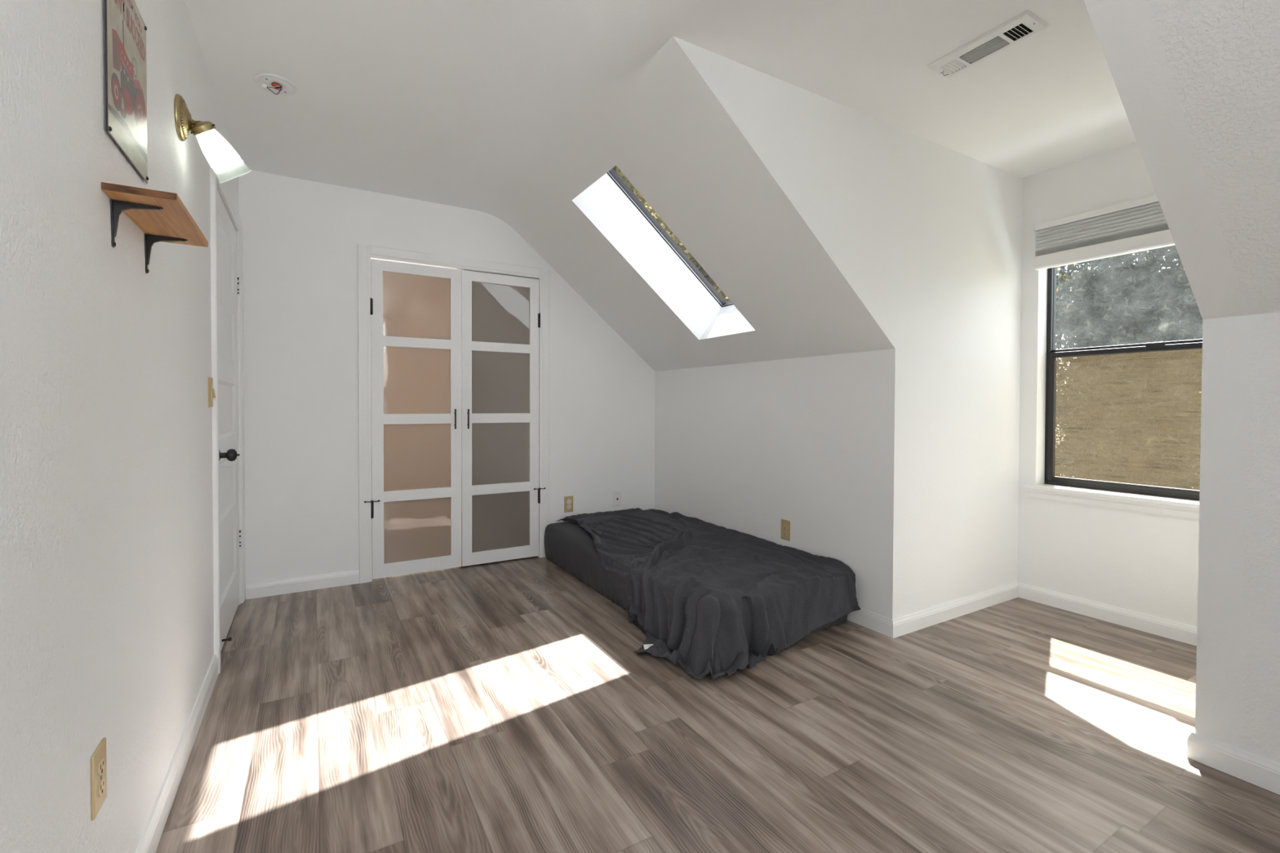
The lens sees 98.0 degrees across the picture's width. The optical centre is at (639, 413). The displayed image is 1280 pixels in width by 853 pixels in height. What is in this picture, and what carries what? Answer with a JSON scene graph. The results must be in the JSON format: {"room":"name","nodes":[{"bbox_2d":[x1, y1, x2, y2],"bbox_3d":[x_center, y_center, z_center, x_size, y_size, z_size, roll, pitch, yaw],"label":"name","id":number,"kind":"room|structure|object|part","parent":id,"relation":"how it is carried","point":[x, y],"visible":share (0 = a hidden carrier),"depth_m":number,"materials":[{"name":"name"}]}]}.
{"room":"bedroom","nodes":[
{"label":"bedroom","id":0,"kind":"room"},
{"bbox_2d":[0,0,239,852],"bbox_3d":[-0.221,-0.150,-0.450,0.120,2.532,8.491,0,1,-30],"label":"wall","id":1,"kind":"structure","parent":0,"point":[107,585],"depth_m":1.04,"materials":[{"name":"paint"}]},
{"bbox_2d":[90,737,106,820],"bbox_3d":[-1.024,0.690,1.056,0.007,0.118,0.072,0,1,-30],"label":"wall outlet","id":2,"kind":"object","parent":1,"relation":"attached to","point":[98,760],"visible":1,"depth_m":1.04,"materials":[{"name":"beige plastic"}]},
{"bbox_2d":[97,758,104,776],"bbox_3d":[-1.022,0.671,1.056,0.003,0.029,0.031,0,1,-30],"label":"receptacle","id":3,"kind":"object","parent":2,"relation":"attached to","point":[100,761],"depth_m":1.05,"materials":[{"name":"beige plastic"}]},
{"bbox_2d":[97,778,105,796],"bbox_3d":[-1.022,0.710,1.057,0.003,0.029,0.031,0,1,-30],"label":"receptacle","id":4,"kind":"object","parent":2,"relation":"attached to","point":[101,782],"depth_m":1.05,"materials":[{"name":"beige plastic"}]},
{"bbox_2d":[105,0,148,183],"bbox_3d":[-1.133,-0.755,1.237,0.006,0.383,0.308,0,1,-30],"label":"sign","id":5,"kind":"object","parent":1,"relation":"attached to","point":[126,28],"visible":1,"depth_m":1.22,"materials":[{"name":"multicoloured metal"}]},
{"bbox_2d":[101,182,208,273],"bbox_3d":[-1.102,-0.401,1.288,0.116,0.110,0.396,0,1,-30],"label":"wall shelf","id":6,"kind":"object","parent":1,"relation":"attached to","point":[162,215],"visible":1,"depth_m":1.22,"materials":[{"name":"brown wood"}]},
{"bbox_2d":[135,654,218,852],"bbox_3d":[0.091,1.082,-0.838,0.014,0.083,7.230,0,1,-30],"label":"baseboard","id":7,"kind":"structure","parent":1,"relation":"attached to","point":[152,834],"depth_m":1.61,"materials":[{"name":"white wood"}]},
{"bbox_2d":[208,377,215,407],"bbox_3d":[-1.702,-0.085,2.214,0.015,0.118,0.075,0,1,-30],"label":"light switch","id":8,"kind":"object","parent":1,"relation":"attached to","point":[211,395],"visible":1,"depth_m":2.20,"materials":[{"name":"beige plastic"}]},
{"bbox_3d":[-1.706,-0.085,2.212,0.006,0.118,0.075,0,1,-30],"label":"wall plate","id":9,"kind":"part","parent":8,"relation":"part of","materials":[{"name":"beige plastic"}]},
{"bbox_2d":[173,93,252,182],"bbox_3d":[-1.389,-0.871,1.797,0.117,0.229,0.230,1,1,29],"label":"wall sconce","id":10,"kind":"object","parent":1,"relation":"attached to","point":[224,161],"visible":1,"depth_m":1.77,"materials":[{"name":"white glass"}]},
{"bbox_3d":[-1.403,-0.922,1.766,0.035,0.024,0.067,0,1,14],"label":"arm","id":11,"kind":"part","parent":10,"relation":"part of","materials":[{"name":"gold metal"}]},
{"bbox_3d":[-1.373,-0.844,1.828,0.107,0.173,0.162,1,1,37],"label":"lamp shade","id":12,"kind":"part","parent":10,"relation":"part of","materials":[{"name":"white glass"}]},
{"bbox_2d":[209,166,245,673],"bbox_3d":[-2.037,-0.002,2.670,0.138,2.128,1.006,0,1,-30],"label":"trim","id":13,"kind":"structure","parent":1,"relation":"attached to","point":[223,188],"depth_m":2.29,"materials":[{"name":"white wood"}]},
{"bbox_2d":[217,190,242,651],"bbox_3d":[-1.977,0.033,2.708,0.115,2.034,0.838,0,1,-30],"label":"door","id":14,"kind":"structure","parent":1,"relation":"in","point":[228,283],"depth_m":2.74,"materials":[{"name":"white wood"}]},
{"bbox_3d":[-1.780,0.180,2.409,0.080,0.064,0.064,0,1,-30],"label":"knob","id":15,"kind":"part","parent":14,"relation":"part of","materials":[{"name":"black metal"}]},
{"bbox_2d":[239,170,654,584],"bbox_3d":[-1.053,-0.220,3.912,2.852,2.532,0.120,0,1,-30],"label":"wall","id":16,"kind":"structure","parent":0,"point":[301,237],"depth_m":3.38,"materials":[{"name":"paint"}]},
{"bbox_2d":[245,569,359,599],"bbox_3d":[-1.998,1.011,3.302,0.593,0.083,0.014,0,1,-30],"label":"baseboard","id":17,"kind":"structure","parent":16,"relation":"attached to","point":[261,589],"depth_m":3.29,"materials":[{"name":"white wood"}]},
{"bbox_2d":[364,258,461,578],"bbox_3d":[-1.460,0.036,3.604,0.592,2.003,0.064,0,1,-30],"label":"door","id":18,"kind":"structure","parent":16,"relation":"in","point":[415,309],"depth_m":3.62,"materials":[{"name":"white wood"}]},
{"bbox_3d":[-1.444,-0.695,3.616,0.421,0.417,0.003,0,1,-30],"label":"translucent pane","id":19,"kind":"part","parent":18,"relation":"part of","materials":[{"name":"beige glass"}]},
{"bbox_3d":[-1.446,-0.214,3.624,0.421,0.439,0.003,0,1,-30],"label":"translucent pane","id":20,"kind":"part","parent":18,"relation":"part of","materials":[{"name":"beige glass"}]},
{"bbox_3d":[-1.448,0.279,3.631,0.421,0.436,0.003,0,1,-30],"label":"translucent pane","id":21,"kind":"part","parent":18,"relation":"part of","materials":[{"name":"beige glass"}]},
{"bbox_3d":[-1.449,0.756,3.639,0.421,0.404,0.003,0,1,-30],"label":"translucent pane","id":22,"kind":"part","parent":18,"relation":"part of","materials":[{"name":"beige glass"}]},
{"bbox_3d":[-1.235,0.036,3.718,0.010,0.134,0.033,0,1,-30],"label":"bar handle","id":23,"kind":"part","parent":18,"relation":"part of","materials":[{"name":"black metal"}]},
{"bbox_2d":[357,244,549,583],"bbox_3d":[-1.201,0.001,3.750,1.244,2.094,0.018,0,1,-30],"label":"trim","id":24,"kind":"structure","parent":16,"relation":"attached to","point":[365,252],"depth_m":3.49,"materials":[{"name":"white wood"}]},
{"bbox_2d":[461,270,545,566],"bbox_3d":[-0.946,0.033,3.906,0.590,2.003,0.064,0,1,-30],"label":"door","id":25,"kind":"structure","parent":16,"relation":"in","point":[500,317],"depth_m":3.89,"materials":[{"name":"white wood"}]},
{"bbox_3d":[-1.161,0.035,3.761,0.010,0.134,0.033,0,1,-30],"label":"bar handle","id":26,"kind":"part","parent":25,"relation":"part of","materials":[{"name":"black metal"}]},
{"bbox_3d":[-0.971,-0.698,3.894,0.421,0.417,0.003,0,1,-30],"label":"translucent pane","id":27,"kind":"part","parent":25,"relation":"part of","materials":[{"name":"grey glass"}]},
{"bbox_3d":[-0.972,-0.217,3.901,0.421,0.439,0.003,0,1,-30],"label":"translucent pane","id":28,"kind":"part","parent":25,"relation":"part of","materials":[{"name":"grey glass"}]},
{"bbox_3d":[-0.974,0.277,3.909,0.421,0.436,0.003,0,1,-30],"label":"translucent pane","id":29,"kind":"part","parent":25,"relation":"part of","materials":[{"name":"grey glass"}]},
{"bbox_3d":[-0.976,0.753,3.916,0.421,0.404,0.003,0,1,-30],"label":"translucent pane","id":30,"kind":"part","parent":25,"relation":"part of","materials":[{"name":"grey glass"}]},
{"bbox_2d":[564,496,573,512],"bbox_3d":[-0.531,0.676,4.159,0.072,0.118,0.009,0,1,-30],"label":"wall outlet","id":31,"kind":"object","parent":16,"relation":"attached to","point":[568,500],"visible":1,"depth_m":4.15,"materials":[{"name":"beige plastic"}]},
{"bbox_2d":[613,491,621,506],"bbox_3d":[-0.178,0.670,4.367,0.072,0.122,0.008,0,1,-30],"label":"phone jack plate","id":32,"kind":"object","parent":16,"relation":"attached to","point":[616,495],"visible":1,"depth_m":4.36,"materials":[{"name":"white plastic"}]},
{"bbox_2d":[185,0,1136,233],"bbox_3d":[1.554,-1.338,0.569,4.223,0.254,8.491,0,1,-30],"label":"ceiling","id":33,"kind":"structure","parent":0,"point":[500,108],"depth_m":2.25,"materials":[{"name":"paint"}]},
{"bbox_2d":[253,72,297,95],"bbox_3d":[-1.503,-1.333,2.301,0.154,0.060,0.154,0,1,-30],"label":"smoke detector","id":34,"kind":"object","parent":33,"relation":"attached to","point":[276,84],"visible":1,"depth_m":2.28,"materials":[{"name":"white plastic"}]},
{"bbox_2d":[926,9,1048,78],"bbox_3d":[1.262,-1.340,2.043,0.140,0.018,0.354,0,1,-30],"label":"ceiling vent","id":35,"kind":"object","parent":33,"relation":"in","point":[1003,36],"visible":1,"depth_m":2.02,"materials":[{"name":"white plastic"}]},
{"bbox_2d":[518,93,876,371],"bbox_3d":[0.206,-0.909,3.438,1.330,1.166,2.190,0,1,-30],"label":"ceiling","id":36,"kind":"structure","parent":0,"point":[594,237],"depth_m":3.02,"materials":[{"name":"paint"}]},
{"bbox_2d":[606,168,733,306],"bbox_3d":[0.315,-1.108,3.312,0.989,0.823,0.605,0,1,-30],"label":"window","id":37,"kind":"structure","parent":36,"relation":"attached to","point":[611,173],"depth_m":3.54,"materials":[{"name":"grey metal"}]},
{"bbox_2d":[155,555,1279,852],"bbox_3d":[1.327,1.101,0.900,3.943,0.001,9.020,0,1,-30],"label":"floor","id":38,"kind":"structure","parent":0,"point":[508,706],"depth_m":1.86,"materials":[{"name":"laminate"}]},
{"bbox_2d":[544,521,847,648],"bbox_3d":[0.192,0.933,3.446,0.975,0.250,1.968,0,1,-30],"label":"mattress","id":39,"kind":"object","parent":38,"relation":"on","point":[567,544],"visible":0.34,"depth_m":3.47,"materials":[{"name":"black fabric"}]},
{"bbox_2d":[558,507,860,680],"bbox_3d":[0.144,0.895,3.328,1.156,0.324,2.121,0,1,-30],"label":"sheet","id":40,"kind":"object","parent":39,"relation":"on","point":[699,570],"visible":1,"depth_m":2.72,"materials":[{"name":"black fabric"}]},
{"bbox_2d":[657,35,1022,619],"bbox_3d":[1.224,-0.194,2.720,2.630,2.532,0.100,0,1,-30],"label":"wall","id":41,"kind":"structure","parent":0,"point":[919,238],"depth_m":2.74,"materials":[{"name":"paint"}]},
{"bbox_2d":[892,582,1018,638],"bbox_3d":[1.708,1.029,2.958,1.165,0.083,0.014,0,1,-30],"label":"baseboard","id":42,"kind":"structure","parent":41,"relation":"attached to","point":[903,625],"depth_m":2.91,"materials":[{"name":"white wood"}]},
{"bbox_2d":[654,311,1279,764],"bbox_3d":[2.256,0.411,1.010,0.120,1.384,8.491,0,1,-30],"label":"wall","id":43,"kind":"structure","parent":0,"point":[748,447],"depth_m":3.05,"materials":[{"name":"paint"}]},
{"bbox_2d":[781,519,790,541],"bbox_3d":[0.856,0.685,3.277,0.007,0.118,0.072,0,1,-30],"label":"wall outlet","id":44,"kind":"object","parent":43,"relation":"attached to","point":[785,525],"visible":1,"depth_m":3.27,"materials":[{"name":"beige plastic"}]},
{"bbox_2d":[846,607,893,638],"bbox_3d":[0.663,1.016,3.604,0.014,0.083,2.184,0,1,-30],"label":"baseboard","id":45,"kind":"structure","parent":43,"relation":"attached to","point":[879,624],"depth_m":2.76,"materials":[{"name":"white wood"}]},
{"bbox_2d":[1186,732,1279,795],"bbox_3d":[3.010,1.085,-0.403,0.014,0.083,5.030,0,1,-30],"label":"baseboard","id":46,"kind":"structure","parent":43,"relation":"attached to","point":[1260,771],"depth_m":1.67,"materials":[{"name":"white wood"}]},
{"bbox_2d":[1017,142,1199,626],"bbox_3d":[2.549,-0.191,2.821,0.160,2.532,1.265,0,1,-30],"label":"wall","id":47,"kind":"structure","parent":0,"point":[1140,562],"depth_m":2.98,"materials":[{"name":"paint"}]},
{"bbox_2d":[1033,194,1174,270],"bbox_3d":[2.456,-0.932,2.761,0.049,0.256,0.890,0,1,-30],"label":"cellular shade","id":48,"kind":"object","parent":47,"relation":"attached to","point":[1140,224],"visible":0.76,"depth_m":2.86,"materials":[{"name":"white fabric"}]},
{"bbox_3d":[2.457,-0.841,2.762,0.040,0.074,0.884,0,1,-30],"label":"rail","id":49,"kind":"part","parent":48,"relation":"part of","materials":[{"name":"white plastic"}]},
{"bbox_2d":[1017,582,1196,645],"bbox_3d":[2.470,1.034,2.796,0.014,0.083,1.065,0,1,-30],"label":"baseboard","id":50,"kind":"structure","parent":47,"relation":"attached to","point":[1185,633],"depth_m":2.86,"materials":[{"name":"white wood"}]},
{"bbox_2d":[1023,244,1202,520],"bbox_3d":[2.534,-0.237,2.811,0.196,1.455,0.977,0,1,-30],"label":"window","id":51,"kind":"structure","parent":47,"relation":"in","point":[1169,501],"depth_m":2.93,"materials":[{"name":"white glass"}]},
{"bbox_3d":[2.506,0.424,2.806,0.137,0.024,0.977,0,1,-30],"label":"sill","id":52,"kind":"part","parent":51,"relation":"part of","materials":[{"name":"white wood"}]},
{"bbox_3d":[2.566,0.023,2.834,0.036,0.732,0.847,0,1,-30],"label":"sash","id":53,"kind":"part","parent":51,"relation":"part of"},
{"bbox_3d":[2.600,-0.638,2.843,0.030,0.614,0.863,0,1,-30],"label":"sash","id":54,"kind":"part","parent":51,"relation":"part of","materials":[{"name":"clear glass"}]},
{"bbox_2d":[1084,0,1248,749],"bbox_3d":[1.812,-0.176,1.714,2.630,2.532,0.100,0,1,-30],"label":"wall","id":55,"kind":"structure","parent":0,"point":[1126,32],"depth_m":1.67,"materials":[{"name":"paint"}]},
{"bbox_2d":[1147,0,1279,315],"bbox_3d":[2.612,-0.892,-0.806,1.469,1.280,5.036,0,1,-30],"label":"ceiling","id":56,"kind":"structure","parent":0,"point":[1223,56],"depth_m":1.32,"materials":[{"name":"paint"}]},
{"label":"outside","id":57,"kind":"structure","parent":0,"visible":0},
{"label":"ground","id":58,"kind":"structure","parent":57,"visible":0},
{"bbox_2d":[613,165,729,301],"bbox_3d":[0.917,-0.909,13.178,8.530,9.669,5.910,0,1,-30],"label":"oak tree","id":59,"kind":"object","parent":58,"relation":"on","point":[615,168],"visible":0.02,"depth_m":11.49,"materials":[{"name":"green plant"}]},
{"bbox_2d":[1055,253,1202,478],"bbox_3d":[11.603,-1.056,10.537,7.714,10.120,7.430,0,1,11],"label":"oak tree","id":60,"kind":"object","parent":58,"relation":"on","point":[1073,265],"visible":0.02,"depth_m":11.78,"materials":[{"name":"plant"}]}
]}

